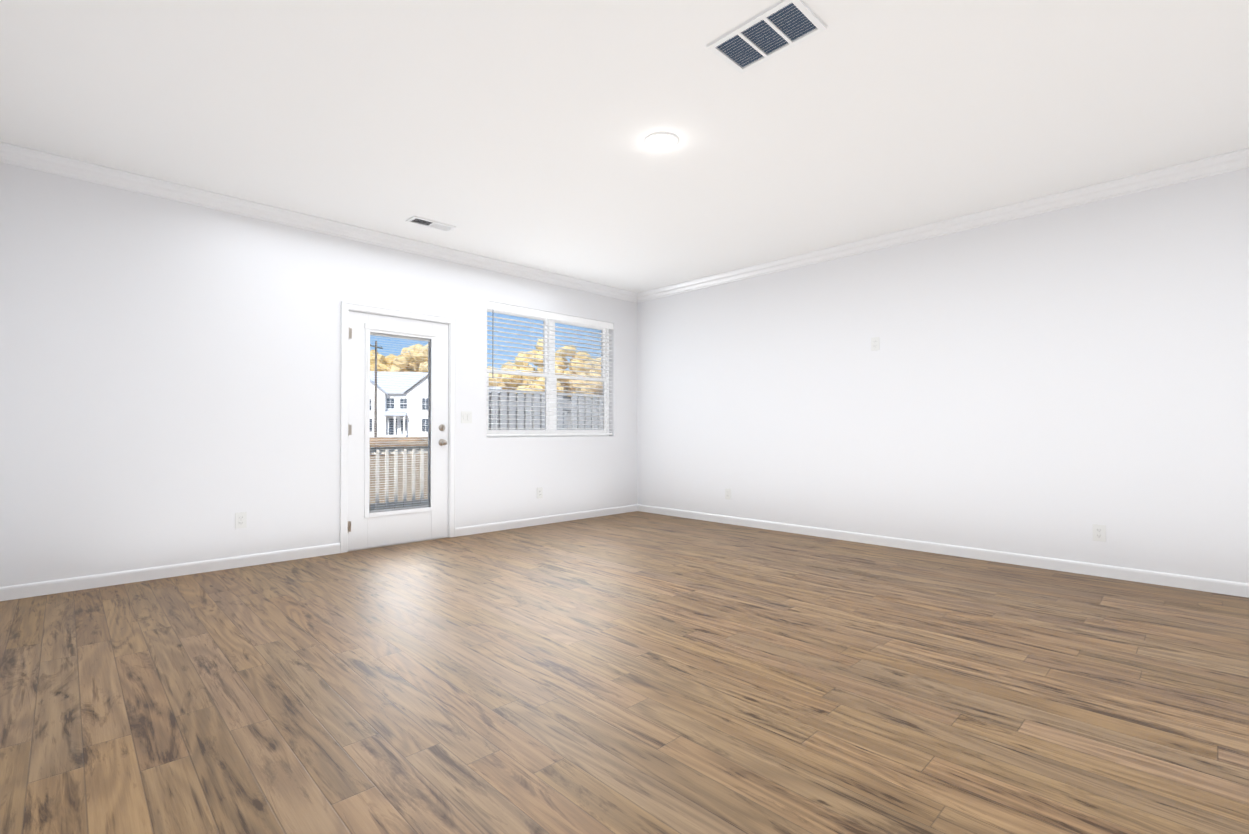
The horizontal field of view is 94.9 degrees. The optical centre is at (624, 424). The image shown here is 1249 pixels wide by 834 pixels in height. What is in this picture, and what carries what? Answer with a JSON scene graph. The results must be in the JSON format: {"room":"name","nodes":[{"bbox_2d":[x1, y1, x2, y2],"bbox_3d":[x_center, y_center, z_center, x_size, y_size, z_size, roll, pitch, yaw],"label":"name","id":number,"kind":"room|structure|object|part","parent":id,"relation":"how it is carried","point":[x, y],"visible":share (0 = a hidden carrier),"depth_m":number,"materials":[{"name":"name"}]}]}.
{"room":"living room","nodes":[
{"label":"living room","id":0,"kind":"room"},
{"bbox_2d":[0,162,636,586],"bbox_3d":[-1.883,-0.293,5.398,5.890,2.740,0.160,0,-1,-44],"label":"wall","id":1,"kind":"structure","parent":0,"point":[170,382],"depth_m":4.14,"materials":[{"name":"white paint"}]},
{"bbox_2d":[0,137,7,160],"bbox_3d":[-0.782,-1.659,0.361,0.084,0.097,8.600,0,-1,-44],"label":"crown molding","id":2,"kind":"structure","parent":1,"relation":"attached to","point":[3,146],"depth_m":3.43,"materials":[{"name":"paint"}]},
{"bbox_2d":[0,543,339,600],"bbox_3d":[-3.083,1.023,4.093,1.984,0.084,0.013,0,-1,-44],"label":"baseboard","id":3,"kind":"structure","parent":1,"relation":"attached to","point":[20,591],"depth_m":3.95,"materials":[{"name":"paint"}]},
{"bbox_2d":[235,512,246,528],"bbox_3d":[-2.876,0.717,4.300,0.072,0.116,0.009,0,-1,-44],"label":"outlet","id":4,"kind":"object","parent":1,"relation":"attached to","point":[241,520],"visible":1,"depth_m":4.30,"materials":[{"name":"white plastic"}]},
{"bbox_2d":[0,143,635,301],"bbox_3d":[-1.805,-1.615,5.316,5.370,0.097,0.084,0,-1,-44],"label":"crown molding","id":5,"kind":"structure","parent":1,"relation":"attached to","point":[21,156],"depth_m":4.40,"materials":[{"name":"paint"}]},
{"bbox_2d":[340,301,455,552],"bbox_3d":[-2.054,0.023,5.213,1.042,2.104,0.181,0,-1,-44],"label":"door frame","id":6,"kind":"structure","parent":1,"relation":"attached to","point":[346,307],"depth_m":5.06,"materials":[{"name":"paint"}]},
{"bbox_2d":[348,537,447,551],"bbox_3d":[-2.074,1.067,5.224,0.916,0.016,0.186,0,-1,-44],"label":"door threshold sill","id":7,"kind":"structure","parent":1,"relation":"attached to","point":[397,544],"depth_m":5.13,"materials":[{"name":"wood"}]},
{"bbox_2d":[348,311,447,549],"bbox_3d":[-2.030,0.052,5.183,0.918,2.030,0.056,0,-1,-44],"label":"door","id":8,"kind":"structure","parent":1,"relation":"in","point":[368,532],"depth_m":5.06,"materials":[{"name":"white paint"}]},
{"bbox_3d":[-2.330,0.044,4.859,0.037,1.745,0.014,0,-1,-44],"label":"door hinge","id":9,"kind":"part","parent":8,"relation":"part of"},
{"bbox_2d":[364,323,446,517],"bbox_3d":[-1.984,-0.034,5.236,0.780,1.680,0.186,0,-1,-44],"label":"window","id":10,"kind":"structure","parent":8,"relation":"attached to","point":[369,328],"depth_m":5.20,"materials":[{"name":"clear glass"}]},
{"bbox_2d":[369,333,429,511],"bbox_3d":[-2.031,-0.019,5.190,0.556,1.565,0.016,0,-1,-44],"label":"door blind","id":11,"kind":"object","parent":10,"relation":"attached to","point":[400,337],"visible":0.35,"depth_m":5.18,"materials":[{"name":"white plastic"}]},
{"bbox_3d":[-1.740,0.100,5.474,0.096,0.205,0.186,0,-1,-44],"label":"knob","id":12,"kind":"part","parent":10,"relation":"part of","materials":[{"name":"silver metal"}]},
{"bbox_2d":[461,411,471,422],"bbox_3d":[-1.543,-0.071,5.608,0.116,0.115,0.013,0,-1,-44],"label":"light switch","id":13,"kind":"object","parent":1,"relation":"attached to","point":[466,416],"visible":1,"depth_m":5.61,"materials":[{"name":"white plastic"}]},
{"bbox_2d":[537,487,542,498],"bbox_3d":[-0.918,0.741,6.213,0.072,0.116,0.009,0,-1,-44],"label":"outlet","id":14,"kind":"object","parent":1,"relation":"attached to","point":[539,492],"visible":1,"depth_m":6.21,"materials":[{"name":"white plastic"}]},
{"bbox_2d":[456,504,635,536],"bbox_3d":[-0.737,1.044,6.386,2.494,0.084,0.013,0,-1,-44],"label":"baseboard","id":15,"kind":"structure","parent":1,"relation":"attached to","point":[483,528],"depth_m":6.21,"materials":[{"name":"paint"}]},
{"bbox_2d":[487,309,608,436],"bbox_3d":[-0.841,-0.553,6.474,1.758,1.378,0.074,0,-1,-44],"label":"window","id":16,"kind":"structure","parent":1,"relation":"in","point":[551,422],"depth_m":6.46,"materials":[{"name":"white plastic"}]},
{"bbox_2d":[487,301,613,435],"bbox_3d":[-0.783,-0.562,6.414,1.754,1.357,0.068,0,-1,-44],"label":"window blind","id":17,"kind":"object","parent":16,"relation":"attached to","point":[537,313],"visible":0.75,"depth_m":6.34,"materials":[{"name":"plastic"}]},
{"bbox_2d":[0,511,1248,833],"bbox_3d":[1.179,1.159,2.253,5.890,0.220,8.920,0,-1,-44],"label":"floor","id":18,"kind":"structure","parent":0,"point":[636,673],"depth_m":2.23,"materials":[{"name":"laminate"}]},
{"bbox_2d":[0,0,1248,292],"bbox_3d":[1.179,-1.801,2.280,5.890,0.220,8.920,0,-1,-44],"label":"ceiling","id":19,"kind":"structure","parent":0,"point":[518,132],"depth_m":3.07,"materials":[{"name":"white paint"}]},
{"bbox_2d":[405,215,455,231],"bbox_3d":[-1.604,-1.661,4.760,0.368,0.016,0.163,0,-1,-44],"label":"ceiling vent","id":20,"kind":"object","parent":19,"relation":"in","point":[428,223],"visible":1,"depth_m":4.75,"materials":[{"name":"metal"}]},
{"bbox_2d":[644,132,678,149],"bbox_3d":[0.219,-1.677,3.396,0.202,0.007,0.202,0,-1,-44],"label":"recessed light","id":21,"kind":"object","parent":19,"relation":"in","point":[661,140],"visible":1,"depth_m":3.38,"materials":[{"name":"paint"}]},
{"bbox_2d":[705,0,827,73],"bbox_3d":[0.612,-1.682,2.494,0.278,0.012,0.438,0,-1,-44],"label":"ceiling vent","id":22,"kind":"object","parent":19,"relation":"in","point":[777,28],"visible":1,"depth_m":2.48,"materials":[{"name":"metal"}]},
{"bbox_2d":[637,168,1248,583],"bbox_3d":[3.284,-0.303,4.212,0.160,2.740,8.760,0,-1,-44],"label":"wall","id":23,"kind":"structure","parent":0,"point":[1057,384],"depth_m":4.49,"materials":[{"name":"white paint"}]},
{"bbox_2d":[725,488,730,499],"bbox_3d":[1.133,0.760,6.281,0.009,0.116,0.072,0,-1,-44],"label":"outlet","id":24,"kind":"object","parent":23,"relation":"attached to","point":[727,493],"visible":1,"depth_m":6.28,"materials":[{"name":"white plastic"}]},
{"bbox_2d":[871,337,878,350],"bbox_3d":[2.251,-0.725,5.150,0.009,0.116,0.072,0,-1,-44],"label":"outlet","id":25,"kind":"object","parent":23,"relation":"attached to","point":[874,343],"visible":1,"depth_m":5.15,"materials":[{"name":"white plastic"}]},
{"bbox_2d":[632,148,1248,302],"bbox_3d":[3.141,-1.625,4.196,0.084,0.097,8.600,0,-1,-44],"label":"crown molding","id":26,"kind":"structure","parent":23,"relation":"attached to","point":[1238,159],"depth_m":4.46,"materials":[{"name":"paint"}]},
{"bbox_2d":[636,504,1248,597],"bbox_3d":[3.166,1.024,4.197,0.013,0.084,8.600,0,-1,-44],"label":"baseboard","id":27,"kind":"structure","parent":23,"relation":"attached to","point":[1122,573],"depth_m":4.47,"materials":[{"name":"paint"}]},
{"bbox_2d":[1093,524,1105,541],"bbox_3d":[3.335,0.761,4.029,0.009,0.116,0.072,0,-1,-44],"label":"outlet","id":28,"kind":"object","parent":23,"relation":"attached to","point":[1099,532],"visible":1,"depth_m":4.03,"materials":[{"name":"white plastic"}]},
{"label":"outside","id":29,"kind":"structure","parent":0,"visible":0},
{"bbox_2d":[370,437,427,503],"bbox_3d":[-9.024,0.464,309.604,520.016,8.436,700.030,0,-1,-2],"label":"ground","id":30,"kind":"structure","parent":29,"point":[400,473],"depth_m":21.30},
{"bbox_2d":[370,341,381,436],"bbox_3d":[-25.592,-3.352,59.025,1.860,10.500,1.344,0,-1,-44],"label":"utility pole","id":31,"kind":"object","parent":30,"relation":"on","point":[375,346],"depth_m":58.92,"materials":[{"name":"brown wood"}]},
{"bbox_2d":[370,350,415,371],"bbox_3d":[-48.075,-6.653,115.985,15.048,16.654,13.985,0,-1,-44],"label":"tree","id":32,"kind":"object","parent":30,"relation":"on","point":[383,361],"depth_m":113.47,"materials":[{"name":"yellow plant"}]},
{"bbox_2d":[370,437,427,455],"bbox_3d":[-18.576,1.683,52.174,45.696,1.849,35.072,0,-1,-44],"label":"pile","id":33,"kind":"object","parent":30,"relation":"on","point":[382,440],"depth_m":54.92,"materials":[{"name":"brown wood"}]},
{"bbox_2d":[370,371,427,436],"bbox_3d":[-29.037,-2.764,78.187,15.300,8.960,12.300,0,-1,-11],"label":"house","id":34,"kind":"structure","parent":30,"relation":"on","point":[402,397],"depth_m":73.45,"materials":[{"name":"white"}]},
{"bbox_2d":[386,343,427,371],"bbox_3d":[-39.976,-7.300,115.582,14.987,17.976,13.165,0,-1,-44],"label":"tree","id":35,"kind":"object","parent":30,"relation":"on","point":[409,362],"depth_m":112.47,"materials":[{"name":"yellow plant"}]},
{"bbox_2d":[489,361,527,393],"bbox_3d":[-26.793,-6.461,130.412,16.804,16.186,16.513,0,-1,-44],"label":"tree","id":36,"kind":"object","parent":30,"relation":"on","point":[500,380],"depth_m":123.45,"materials":[{"name":"yellow plant"}]},
{"bbox_2d":[502,339,563,394],"bbox_3d":[-18.857,-8.453,123.532,13.013,20.216,11.812,0,-1,-44],"label":"tree","id":37,"kind":"object","parent":30,"relation":"on","point":[527,377],"depth_m":122.76,"materials":[{"name":"yellow plant"}]},
{"bbox_2d":[537,346,589,396],"bbox_3d":[-12.944,-8.632,135.362,15.190,20.487,14.936,0,-1,-44],"label":"tree","id":38,"kind":"object","parent":30,"relation":"on","point":[565,363],"depth_m":132.68,"materials":[{"name":"yellow plant"}]},
{"bbox_2d":[568,358,601,397],"bbox_3d":[-5.086,-6.408,122.554,13.747,16.146,14.444,0,-1,-44],"label":"tree","id":39,"kind":"object","parent":30,"relation":"on","point":[589,370],"depth_m":118.60,"materials":[{"name":"yellow plant"}]},
{"bbox_3d":[-1.531,1.730,7.431,7.040,1.130,2.240,0,-1,-44],"label":"deck","id":40,"kind":"object","parent":30,"relation":"on","visible":0},
{"bbox_2d":[369,444,427,510],"bbox_3d":[-3.458,0.681,7.016,3.670,0.960,0.152,0,-1,-44],"label":"deck railing","id":41,"kind":"object","parent":40,"relation":"on","point":[387,453],"depth_m":7.41,"materials":[{"name":"paint"}]},
{"bbox_2d":[488,389,601,429],"bbox_3d":[-0.956,0.331,9.530,3.260,1.705,0.140,0,-1,-44],"label":"privacy fence","id":42,"kind":"object","parent":40,"relation":"on","point":[562,419],"depth_m":9.01,"materials":[{"name":"grey wood"}]}
]}

